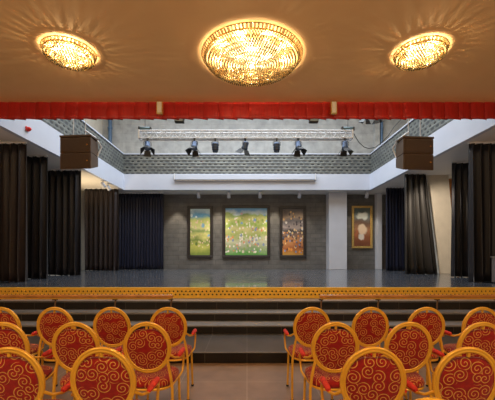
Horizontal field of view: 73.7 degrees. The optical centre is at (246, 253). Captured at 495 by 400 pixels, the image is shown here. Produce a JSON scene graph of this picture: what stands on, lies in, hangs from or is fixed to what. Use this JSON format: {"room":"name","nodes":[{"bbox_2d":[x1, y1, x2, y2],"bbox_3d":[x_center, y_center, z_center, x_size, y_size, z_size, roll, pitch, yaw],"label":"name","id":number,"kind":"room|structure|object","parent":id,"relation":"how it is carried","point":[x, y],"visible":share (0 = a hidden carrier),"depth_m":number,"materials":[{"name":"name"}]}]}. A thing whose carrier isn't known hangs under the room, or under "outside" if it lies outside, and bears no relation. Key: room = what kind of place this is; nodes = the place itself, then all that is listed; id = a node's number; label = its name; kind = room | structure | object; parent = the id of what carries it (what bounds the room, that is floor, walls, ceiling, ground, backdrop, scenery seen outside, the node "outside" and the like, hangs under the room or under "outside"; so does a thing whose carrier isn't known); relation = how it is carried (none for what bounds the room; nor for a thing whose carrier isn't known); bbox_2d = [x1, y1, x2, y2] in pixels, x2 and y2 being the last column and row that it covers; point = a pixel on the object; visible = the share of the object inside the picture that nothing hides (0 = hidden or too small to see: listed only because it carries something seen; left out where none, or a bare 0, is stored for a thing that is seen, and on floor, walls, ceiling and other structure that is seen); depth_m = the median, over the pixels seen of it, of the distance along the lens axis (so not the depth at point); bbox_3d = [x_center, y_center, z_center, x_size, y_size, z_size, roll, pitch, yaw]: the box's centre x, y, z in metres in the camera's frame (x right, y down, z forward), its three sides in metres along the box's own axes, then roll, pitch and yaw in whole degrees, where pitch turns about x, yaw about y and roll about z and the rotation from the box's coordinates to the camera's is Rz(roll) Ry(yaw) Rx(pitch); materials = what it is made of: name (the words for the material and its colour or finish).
{"room":"theater auditorium","nodes":[
{"label":"theater auditorium","id":0,"kind":"room"},
{"bbox_2d":[42,119,122,172],"bbox_3d":[-5.440,-3.920,10.750,0.060,0.860,7.380,0,0,0],"label":"wall","id":1,"kind":"structure","parent":0,"point":[109,154],"depth_m":11.59,"materials":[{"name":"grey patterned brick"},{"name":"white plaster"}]},
{"bbox_2d":[81,119,102,269],"bbox_3d":[-7.400,-3.645,11.980,0.200,8.810,9.840,0,0,0],"label":"wall","id":2,"kind":"structure","parent":0,"point":[97,124],"depth_m":14.73,"materials":[{"name":"beige paint"}]},
{"bbox_2d":[123,155,370,173],"bbox_3d":[0.000,-3.920,14.470,10.940,0.860,0.060,0,0,0],"label":"railing","id":3,"kind":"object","parent":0,"point":[132,164],"depth_m":14.44,"materials":[{"name":"grey brick"}]},
{"bbox_2d":[81,119,413,154],"bbox_3d":[0.000,-4.370,10.795,11.000,0.040,7.470,0,0,0],"label":"coping","id":4,"kind":"object","parent":3,"relation":"on","point":[83,121],"visible":0.28,"depth_m":14.40,"materials":[{"name":"white paint"}]},
{"bbox_2d":[0,0,494,101],"bbox_3d":[0.000,-3.232,2.710,17.000,0.150,8.620,0,0,0],"label":"ceiling","id":5,"kind":"structure","parent":0,"point":[145,50],"depth_m":5.07,"materials":[{"name":"paint"}]},
{"bbox_2d":[40,35,96,71],"bbox_3d":[-2.759,-3.066,5.130,0.786,0.182,0.787,0,0,0],"label":"crystal ceiling light","id":6,"kind":"object","parent":5,"relation":"hanging from","point":[65,49],"visible":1,"depth_m":4.99,"materials":[{"name":"gold glass"}]},
{"bbox_2d":[0,102,494,119],"bbox_3d":[0.121,-2.974,6.906,17.043,0.365,0.168,0,0,0],"label":"valance","id":7,"kind":"object","parent":5,"relation":"hanging from","point":[8,110],"visible":0.98,"depth_m":6.84,"materials":[{"name":"red fabric"}]},
{"bbox_2d":[156,101,163,114],"bbox_3d":[-1.777,-2.977,6.738,0.130,0.260,0.104,0,0,0],"label":"lamp","id":8,"kind":"object","parent":7,"relation":"attached to","point":[159,104],"visible":1,"depth_m":6.69,"materials":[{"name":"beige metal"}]},
{"bbox_2d":[330,101,336,114],"bbox_3d":[1.767,-2.977,6.738,0.130,0.260,0.104,0,0,0],"label":"lamp","id":9,"kind":"object","parent":7,"relation":"attached to","point":[333,104],"visible":1,"depth_m":6.69,"materials":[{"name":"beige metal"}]},
{"bbox_2d":[201,21,302,86],"bbox_3d":[0.080,-3.053,5.260,1.602,0.209,1.602,0,0,0],"label":"crystal ceiling light","id":10,"kind":"object","parent":5,"relation":"hanging from","point":[255,55],"visible":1,"depth_m":5.00,"materials":[{"name":"gold glass"}]},
{"bbox_2d":[393,35,449,70],"bbox_3d":[2.694,-3.066,5.130,0.786,0.182,0.787,0,0,0],"label":"crystal ceiling light","id":11,"kind":"object","parent":5,"relation":"hanging from","point":[420,51],"visible":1,"depth_m":5.00,"materials":[{"name":"gold glass"}]},
{"bbox_2d":[0,269,494,286],"bbox_3d":[0.000,0.750,11.920,17.200,0.080,9.960,0,0,0],"label":"floor","id":12,"kind":"structure","parent":0,"point":[121,277],"depth_m":9.19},
{"bbox_2d":[0,287,494,297],"bbox_3d":[0.000,0.811,6.910,17.000,0.223,0.080,0,0,0],"label":"fascia","id":13,"kind":"object","parent":12,"relation":"attached to","point":[177,292],"visible":0.82,"depth_m":6.87,"materials":[{"name":"yellow metal"}]},
{"bbox_2d":[326,192,346,269],"bbox_3d":[4.136,-1.055,15.300,0.818,3.530,0.600,0,0,0],"label":"column","id":14,"kind":"structure","parent":12,"relation":"on","point":[336,202],"depth_m":15.00,"materials":[{"name":"paint"}]},
{"bbox_2d":[426,175,451,273],"bbox_3d":[6.975,-1.055,12.050,1.110,3.530,0.500,0,0,0],"label":"column","id":15,"kind":"structure","parent":12,"relation":"on","point":[438,187],"depth_m":11.80,"materials":[{"name":"beige paint"}]},
{"bbox_2d":[449,179,451,208],"bbox_3d":[7.756,-1.055,12.400,0.391,3.530,0.100,0,0,0],"label":"trim","id":16,"kind":"structure","parent":12,"relation":"on","point":[450,180],"depth_m":12.35,"materials":[{"name":"orange wood"}]},
{"bbox_2d":[490,256,494,283],"bbox_3d":[6.235,0.384,7.880,0.640,0.651,0.300,0,0,0],"label":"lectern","id":17,"kind":"object","parent":12,"relation":"on","point":[492,257],"visible":1,"depth_m":7.94,"materials":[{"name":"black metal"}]},
{"bbox_2d":[0,128,494,194],"bbox_3d":[0.450,-3.130,11.880,15.500,0.620,9.640,0,0,0],"label":"ceiling","id":18,"kind":"structure","parent":0,"point":[442,165],"depth_m":12.16,"materials":[{"name":"paint"}]},
{"bbox_2d":[0,142,27,281],"bbox_3d":[-6.377,-1.052,8.314,1.647,3.536,0.246,0,0,0],"label":"stage curtain","id":19,"kind":"object","parent":18,"relation":"hanging from","point":[13,157],"visible":1,"depth_m":8.32,"materials":[{"name":"brown fabric"}]},
{"bbox_2d":[27,155,47,278],"bbox_3d":[-6.447,-1.052,9.423,1.506,3.536,0.256,0,0,0],"label":"stage curtain","id":20,"kind":"object","parent":18,"relation":"hanging from","point":[37,165],"visible":0.53,"depth_m":9.43,"materials":[{"name":"black fabric"}]},
{"bbox_2d":[48,169,80,274],"bbox_3d":[-6.364,-1.052,10.992,1.672,3.536,0.251,0,0,0],"label":"stage curtain","id":21,"kind":"object","parent":18,"relation":"hanging from","point":[64,185],"visible":0.68,"depth_m":11.00,"materials":[{"name":"black fabric"}]},
{"bbox_2d":[84,188,118,270],"bbox_3d":[-6.216,-1.052,14.091,1.463,3.536,0.257,0,0,0],"label":"stage curtain","id":22,"kind":"object","parent":18,"relation":"hanging from","point":[101,205],"visible":0.99,"depth_m":14.10,"materials":[{"name":"brown fabric"}]},
{"bbox_2d":[119,193,163,268],"bbox_3d":[-4.869,-1.052,15.197,2.059,3.536,0.136,0,0,0],"label":"stage curtain","id":23,"kind":"object","parent":18,"relation":"hanging from","point":[141,215],"visible":1,"depth_m":15.20,"materials":[{"name":"blue fabric"}]},
{"bbox_2d":[0,119,494,189],"bbox_3d":[0.000,-3.145,10.790,10.980,0.690,7.460,0,0,0],"label":"fascia","id":24,"kind":"object","parent":18,"relation":"attached to","point":[455,133],"visible":0.72,"depth_m":13.37,"materials":[{"name":"white paint"}]},
{"bbox_2d":[174,174,315,180],"bbox_3d":[-0.087,-3.322,14.315,6.147,0.291,0.170,0,0,0],"label":"projection screen","id":25,"kind":"object","parent":24,"relation":"attached to","point":[178,177],"visible":1,"depth_m":14.24,"materials":[{"name":"white paint"}]},
{"bbox_2d":[386,187,404,270],"bbox_3d":[6.255,-1.052,13.891,0.800,3.536,0.247,0,0,0],"label":"stage curtain","id":26,"kind":"object","parent":18,"relation":"hanging from","point":[395,204],"visible":0.98,"depth_m":13.90,"materials":[{"name":"blue fabric"}]},
{"bbox_2d":[404,173,436,274],"bbox_3d":[6.063,-1.052,11.493,1.149,3.536,0.267,0,0,0],"label":"stage curtain","id":27,"kind":"object","parent":18,"relation":"hanging from","point":[420,258],"visible":0.99,"depth_m":11.50,"materials":[{"name":"grey fabric"}]},
{"bbox_2d":[451,162,468,276],"bbox_3d":[7.087,-1.052,10.104,1.638,3.536,0.226,0,0,0],"label":"stage curtain","id":28,"kind":"object","parent":18,"relation":"hanging from","point":[460,170],"visible":0.32,"depth_m":10.09,"materials":[{"name":"black fabric"}]},
{"bbox_2d":[468,142,494,281],"bbox_3d":[6.447,-1.052,8.312,1.707,3.536,0.252,0,0,0],"label":"stage curtain","id":29,"kind":"object","parent":18,"relation":"hanging from","point":[481,187],"visible":0.99,"depth_m":8.31,"materials":[{"name":"black fabric"}]},
{"bbox_2d":[118,195,385,268],"bbox_3d":[0.000,-1.020,15.700,16.800,3.560,0.200,0,0,0],"label":"wall","id":30,"kind":"structure","parent":0,"point":[175,206],"depth_m":15.60,"materials":[{"name":"paint"}]},
{"bbox_2d":[187,206,212,257],"bbox_3d":[-2.210,-1.040,15.555,1.206,2.458,0.090,0,0,0],"label":"framed picture","id":31,"kind":"object","parent":30,"relation":"attached to","point":[199,218],"visible":1,"depth_m":15.55,"materials":[{"name":"brown wood"}]},
{"bbox_2d":[222,205,269,257],"bbox_3d":[-0.035,-1.052,15.555,2.245,2.482,0.090,0,0,0],"label":"framed picture","id":32,"kind":"object","parent":30,"relation":"attached to","point":[245,228],"visible":1,"depth_m":15.55,"materials":[{"name":"brown wood"}]},
{"bbox_2d":[280,206,305,257],"bbox_3d":[2.163,-1.040,15.555,1.253,2.458,0.090,0,0,0],"label":"framed picture","id":33,"kind":"object","parent":30,"relation":"attached to","point":[292,218],"visible":1,"depth_m":15.55,"materials":[{"name":"brown wood"}]},
{"bbox_2d":[352,206,372,247],"bbox_3d":[5.425,-1.269,15.555,0.969,2.000,0.090,0,0,0],"label":"framed picture","id":34,"kind":"object","parent":30,"relation":"attached to","point":[362,216],"visible":1,"depth_m":15.55,"materials":[{"name":"gold metal"}]},
{"bbox_2d":[375,193,381,268],"bbox_3d":[6.143,-1.055,15.450,0.232,3.530,0.300,0,0,0],"label":"column","id":35,"kind":"structure","parent":30,"relation":"attached to","point":[378,197],"depth_m":15.30,"materials":[{"name":"paint"}]},
{"bbox_2d":[382,225,385,268],"bbox_3d":[6.735,-0.320,15.540,0.788,2.060,0.080,0,0,0],"label":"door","id":36,"kind":"structure","parent":30,"relation":"in","point":[383,226],"depth_m":15.50,"materials":[{"name":"black"}]},
{"bbox_2d":[103,119,407,152],"bbox_3d":[0.000,-5.770,16.800,16.800,4.560,0.200,0,0,0],"label":"wall","id":37,"kind":"structure","parent":0,"point":[125,131],"depth_m":16.70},
{"bbox_2d":[107,120,112,142],"bbox_3d":[-6.871,-5.720,16.550,0.238,4.560,0.232,0,0,0],"label":"downpipe","id":38,"kind":"object","parent":37,"relation":"attached to","point":[109,127],"visible":0.27,"depth_m":16.48,"materials":[{"name":"blue metal"}]},
{"bbox_2d":[373,120,379,150],"bbox_3d":[6.514,-5.745,16.600,0.252,4.610,0.200,0,0,0],"label":"pilaster","id":39,"kind":"object","parent":37,"relation":"attached to","point":[376,127],"visible":0.29,"depth_m":16.50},
{"bbox_2d":[380,119,383,144],"bbox_3d":[6.758,-5.720,16.550,0.167,4.560,0.163,0,0,0],"label":"downpipe","id":40,"kind":"object","parent":37,"relation":"attached to","point":[381,123],"visible":0.29,"depth_m":16.50,"materials":[{"name":"blue metal"}]},
{"bbox_2d":[39,363,494,399],"bbox_3d":[0.000,1.600,1.545,17.000,0.100,6.290,0,0,0],"label":"floor","id":41,"kind":"structure","parent":0,"point":[212,381],"depth_m":3.95,"materials":[{"name":"beige tile"}]},
{"bbox_2d":[0,307,44,364],"bbox_3d":[-2.594,1.053,3.690,0.528,0.995,0.471,0,0,0],"label":"banquet chair","id":42,"kind":"object","parent":41,"relation":"on","point":[11,317],"visible":0.22,"depth_m":3.48,"materials":[{"name":"gold metal"}]},
{"bbox_2d":[0,322,55,398],"bbox_3d":[-2.011,1.053,2.930,0.528,0.995,0.471,0,0,-2],"label":"banquet chair","id":43,"kind":"object","parent":41,"relation":"on","point":[15,336],"visible":0.46,"depth_m":2.72,"materials":[{"name":"red fabric"}]},
{"bbox_2d":[0,347,70,399],"bbox_3d":[-1.430,1.053,2.200,0.528,0.995,0.471,0,0,0],"label":"banquet chair","id":44,"kind":"object","parent":41,"relation":"on","point":[23,377],"visible":0.98,"depth_m":1.98,"materials":[{"name":"red fabric"}]},
{"bbox_2d":[36,307,73,386],"bbox_3d":[-2.029,1.053,3.690,0.528,0.995,0.471,0,0,-1],"label":"banquet chair","id":45,"kind":"object","parent":41,"relation":"on","point":[47,324],"visible":0.44,"depth_m":3.47,"materials":[{"name":"red fabric"}]},
{"bbox_2d":[51,322,121,399],"bbox_3d":[-1.419,1.053,2.930,0.528,0.995,0.471,0,0,-1],"label":"banquet chair","id":46,"kind":"object","parent":41,"relation":"on","point":[67,345],"visible":0.64,"depth_m":2.71,"materials":[{"name":"red fabric"}]},
{"bbox_2d":[93,307,130,355],"bbox_3d":[-1.433,1.053,3.690,0.528,0.995,0.471,0,0,-1],"label":"banquet chair","id":47,"kind":"object","parent":41,"relation":"on","point":[111,328],"visible":0.52,"depth_m":3.48,"materials":[{"name":"red fabric"}]},
{"bbox_2d":[70,347,159,399],"bbox_3d":[-0.874,1.053,2.200,0.528,0.995,0.471,0,0,0],"label":"banquet chair","id":48,"kind":"object","parent":41,"relation":"on","point":[101,377],"visible":1,"depth_m":1.98,"materials":[{"name":"red fabric"}]},
{"bbox_2d":[122,322,184,399],"bbox_3d":[-0.832,1.053,2.930,0.528,0.995,0.471,0,0,-2],"label":"banquet chair","id":49,"kind":"object","parent":41,"relation":"on","point":[148,351],"visible":0.87,"depth_m":2.73,"materials":[{"name":"red fabric"}]},
{"bbox_2d":[146,307,196,399],"bbox_3d":[-0.839,1.053,3.690,0.528,0.995,0.471,0,0,-2],"label":"banquet chair","id":50,"kind":"object","parent":41,"relation":"on","point":[174,324],"visible":0.57,"depth_m":3.49,"materials":[{"name":"red fabric"}]},
{"bbox_2d":[0,298,494,362],"bbox_3d":[0.000,1.288,5.809,17.000,0.725,2.262,0,0,0],"label":"steps","id":51,"kind":"structure","parent":41,"relation":"on","point":[229,330],"depth_m":6.14,"materials":[{"name":"stone"}]},
{"bbox_2d":[0,295,172,306],"bbox_3d":[-3.808,1.014,6.340,4.785,0.463,0.088,0,0,0],"label":"handrail","id":52,"kind":"object","parent":51,"relation":"on","point":[53,297],"visible":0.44,"depth_m":6.30,"materials":[{"name":"orange wood"}]},
{"bbox_2d":[319,295,494,309],"bbox_3d":[3.788,1.014,6.340,4.823,0.463,0.088,0,0,0],"label":"handrail","id":53,"kind":"object","parent":51,"relation":"on","point":[376,297],"visible":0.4,"depth_m":6.30,"materials":[{"name":"orange wood"}]},
{"bbox_2d":[283,307,333,399],"bbox_3d":[0.683,1.053,3.690,0.528,0.995,0.471,0,0,-1],"label":"banquet chair","id":54,"kind":"object","parent":41,"relation":"on","point":[305,325],"visible":0.73,"depth_m":3.48,"materials":[{"name":"red fabric"}]},
{"bbox_2d":[298,322,361,399],"bbox_3d":[0.736,1.053,2.930,0.528,0.995,0.471,0,0,2],"label":"banquet chair","id":55,"kind":"object","parent":41,"relation":"on","point":[330,348],"visible":0.78,"depth_m":2.73,"materials":[{"name":"red fabric"}]},
{"bbox_2d":[320,347,406,399],"bbox_3d":[0.772,1.053,2.200,0.528,0.995,0.471,0,0,2],"label":"banquet chair","id":56,"kind":"object","parent":41,"relation":"on","point":[373,377],"visible":1,"depth_m":1.98,"materials":[{"name":"red fabric"}]},
{"bbox_2d":[351,307,388,356],"bbox_3d":[1.300,1.053,3.690,0.528,0.995,0.471,0,0,-2],"label":"banquet chair","id":57,"kind":"object","parent":41,"relation":"on","point":[371,329],"visible":0.61,"depth_m":3.48,"materials":[{"name":"red fabric"}]},
{"bbox_2d":[363,322,432,399],"bbox_3d":[1.337,1.053,2.930,0.528,0.995,0.471,0,0,0],"label":"banquet chair","id":58,"kind":"object","parent":41,"relation":"on","point":[413,347],"visible":0.68,"depth_m":2.72,"materials":[{"name":"red fabric"}]},
{"bbox_2d":[389,307,444,399],"bbox_3d":[1.900,1.053,3.690,0.528,0.995,0.471,0,0,2],"label":"banquet chair","id":59,"kind":"object","parent":41,"relation":"on","point":[434,323],"visible":0.44,"depth_m":3.47,"materials":[{"name":"red fabric"}]},
{"bbox_2d":[415,397,444,399],"bbox_3d":[0.715,1.053,1.500,0.528,0.995,0.471,0,0,1],"label":"banquet chair","id":60,"kind":"object","parent":41,"relation":"on","point":[423,398],"visible":1,"depth_m":1.27,"materials":[{"name":"gold metal"}]},
{"bbox_2d":[401,347,494,399],"bbox_3d":[1.335,1.053,2.200,0.528,0.995,0.471,0,0,1],"label":"banquet chair","id":61,"kind":"object","parent":41,"relation":"on","point":[468,377],"visible":0.95,"depth_m":1.98,"materials":[{"name":"red fabric"}]},
{"bbox_2d":[428,322,494,396],"bbox_3d":[1.944,1.053,2.930,0.528,0.995,0.471,0,0,1],"label":"banquet chair","id":62,"kind":"object","parent":41,"relation":"on","point":[484,339],"visible":0.48,"depth_m":2.71,"materials":[{"name":"red fabric"}]},
{"bbox_2d":[439,307,494,358],"bbox_3d":[2.477,1.053,3.690,0.528,0.995,0.471,0,0,0],"label":"banquet chair","id":63,"kind":"object","parent":41,"relation":"on","point":[471,317],"visible":0.3,"depth_m":3.47,"materials":[{"name":"red fabric"}]},
{"bbox_2d":[371,119,453,172],"bbox_3d":[5.440,-3.920,10.750,0.060,0.860,7.380,0,0,0],"label":"wall","id":64,"kind":"structure","parent":0,"point":[383,154],"depth_m":11.41,"materials":[{"name":"grey brick tile"},{"name":"white painted plaster"}]},
{"bbox_3d":[0.000,-8.125,11.980,17.200,0.150,9.840,0,0,0],"label":"ceiling","id":65,"kind":"structure","parent":0,"visible":0},
{"bbox_2d":[59,119,101,168],"bbox_3d":[-3.998,-5.025,7.950,0.851,6.050,0.492,0,0,0],"label":"loudspeaker","id":66,"kind":"object","parent":65,"relation":"hanging from","point":[76,151],"visible":0.99,"depth_m":7.75,"materials":[{"name":"brown wood"}]},
{"bbox_2d":[61,138,88,151],"bbox_3d":[-4.034,-2.564,7.747,0.693,0.297,0.017,0,0,5],"label":"grille","id":67,"kind":"object","parent":66,"relation":"attached to","point":[67,144],"depth_m":7.74,"materials":[{"name":"brown wood"}]},
{"bbox_2d":[61,154,88,167],"bbox_3d":[-4.034,-2.187,7.747,0.693,0.321,0.017,0,0,5],"label":"grille","id":68,"kind":"object","parent":66,"relation":"attached to","point":[67,160],"depth_m":7.74,"materials":[{"name":"brown wood"}]},
{"bbox_2d":[138,126,151,131],"bbox_3d":[-3.126,-5.907,10.109,0.390,4.286,0.130,0,0,0],"label":"metal bar","id":69,"kind":"object","parent":65,"relation":"hanging from","point":[139,127],"visible":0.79,"depth_m":10.05,"materials":[{"name":"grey metal"}]},
{"bbox_2d":[138,129,352,140],"bbox_3d":[-0.038,-3.615,10.109,6.510,0.306,0.278,0,0,0],"label":"lighting truss","id":70,"kind":"object","parent":69,"relation":"hanging from","point":[140,132],"visible":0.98,"depth_m":9.99,"materials":[{"name":"silver metal"}]},
{"bbox_2d":[140,138,154,156],"bbox_3d":[-2.988,-3.237,9.918,0.411,0.534,0.411,0,0,-18],"label":"lamp","id":71,"kind":"object","parent":70,"relation":"hanging from","point":[147,147],"visible":1,"depth_m":9.96,"materials":[{"name":"black metal"}]},
{"bbox_2d":[185,138,199,156],"bbox_3d":[-1.619,-3.241,9.919,0.411,0.527,0.390,0,0,15],"label":"lamp","id":72,"kind":"object","parent":70,"relation":"hanging from","point":[193,148],"visible":1,"depth_m":9.98,"materials":[{"name":"black metal"}]},
{"bbox_2d":[211,138,218,152],"bbox_3d":[-0.962,-3.291,10.005,0.213,0.426,0.219,0,0,27],"label":"lamp","id":73,"kind":"object","parent":70,"relation":"hanging from","point":[215,147],"visible":1,"depth_m":9.94,"materials":[{"name":"black metal"}]},
{"bbox_2d":[235,138,249,155],"bbox_3d":[-0.113,-3.237,10.061,0.411,0.534,0.411,0,0,-45],"label":"lamp","id":74,"kind":"object","parent":70,"relation":"hanging from","point":[245,143],"visible":1,"depth_m":9.94,"materials":[{"name":"black metal"}]},
{"bbox_2d":[273,138,280,152],"bbox_3d":[0.902,-3.291,10.005,0.213,0.426,0.219,0,0,27],"label":"lamp","id":75,"kind":"object","parent":70,"relation":"hanging from","point":[276,146],"visible":1,"depth_m":9.94,"materials":[{"name":"black metal"}]},
{"bbox_2d":[292,138,306,156],"bbox_3d":[1.571,-3.243,9.924,0.411,0.523,0.391,0,0,-12],"label":"lamp","id":76,"kind":"object","parent":70,"relation":"hanging from","point":[298,144],"visible":1,"depth_m":9.98,"materials":[{"name":"black metal"}]},
{"bbox_2d":[339,138,353,155],"bbox_3d":[2.971,-3.255,9.965,0.411,0.499,0.407,0,0,-2],"label":"lamp","id":77,"kind":"object","parent":70,"relation":"hanging from","point":[344,144],"visible":1,"depth_m":9.96,"materials":[{"name":"black metal"}]},
{"bbox_2d":[175,119,184,123],"bbox_3d":[-1.636,-5.615,7.997,0.254,4.869,0.125,0,0,0],"label":"lamp","id":78,"kind":"object","parent":65,"relation":"hanging from","point":[180,121],"visible":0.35,"depth_m":7.94,"materials":[{"name":"black metal"}]},
{"bbox_2d":[309,119,318,123],"bbox_3d":[1.612,-5.615,7.997,0.254,4.869,0.125,0,0,0],"label":"lamp","id":79,"kind":"object","parent":65,"relation":"hanging from","point":[311,121],"visible":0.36,"depth_m":7.94,"materials":[{"name":"black metal"}]},
{"bbox_2d":[341,126,354,131],"bbox_3d":[3.086,-5.907,10.109,0.390,4.286,0.130,0,0,0],"label":"bracket","id":80,"kind":"object","parent":65,"relation":"hanging from","point":[342,127],"visible":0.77,"depth_m":10.05,"materials":[{"name":"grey metal"}]},
{"bbox_2d":[359,119,370,123],"bbox_3d":[3.087,-5.716,8.650,0.280,4.667,0.265,0,0,-29],"label":"lamp","id":81,"kind":"object","parent":65,"relation":"hanging from","point":[361,120],"visible":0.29,"depth_m":8.58,"materials":[{"name":"black metal"}]},
{"bbox_2d":[353,119,400,148],"bbox_3d":[4.513,-5.709,10.769,2.904,4.683,0.228,0,0,-23],"label":"power cable","id":82,"kind":"object","parent":65,"relation":"hanging from","point":[400,119],"visible":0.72,"depth_m":10.69,"materials":[{"name":"black rubber"}]},
{"bbox_2d":[372,119,383,123],"bbox_3d":[3.433,-5.716,8.647,0.280,4.667,0.265,0,0,34],"label":"lamp","id":83,"kind":"object","parent":65,"relation":"hanging from","point":[378,120],"visible":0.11,"depth_m":8.57,"materials":[{"name":"black metal"}]},
{"bbox_2d":[392,119,433,169],"bbox_3d":[3.993,-5.013,7.965,0.807,6.073,0.465,0,0,-4],"label":"loudspeaker","id":84,"kind":"object","parent":65,"relation":"hanging from","point":[412,152],"visible":0.98,"depth_m":7.75,"materials":[{"name":"brown wood"}]},
{"bbox_2d":[405,139,431,152],"bbox_3d":[4.028,-2.532,7.747,0.681,0.292,0.017,0,0,-5],"label":"grille","id":85,"kind":"object","parent":84,"relation":"attached to","point":[411,145],"depth_m":7.74,"materials":[{"name":"brown wood"}]},
{"bbox_2d":[405,155,431,168],"bbox_3d":[4.028,-2.160,7.747,0.681,0.316,0.017,0,0,-5],"label":"grille","id":86,"kind":"object","parent":84,"relation":"attached to","point":[411,161],"depth_m":7.74,"materials":[{"name":"brown wood"}]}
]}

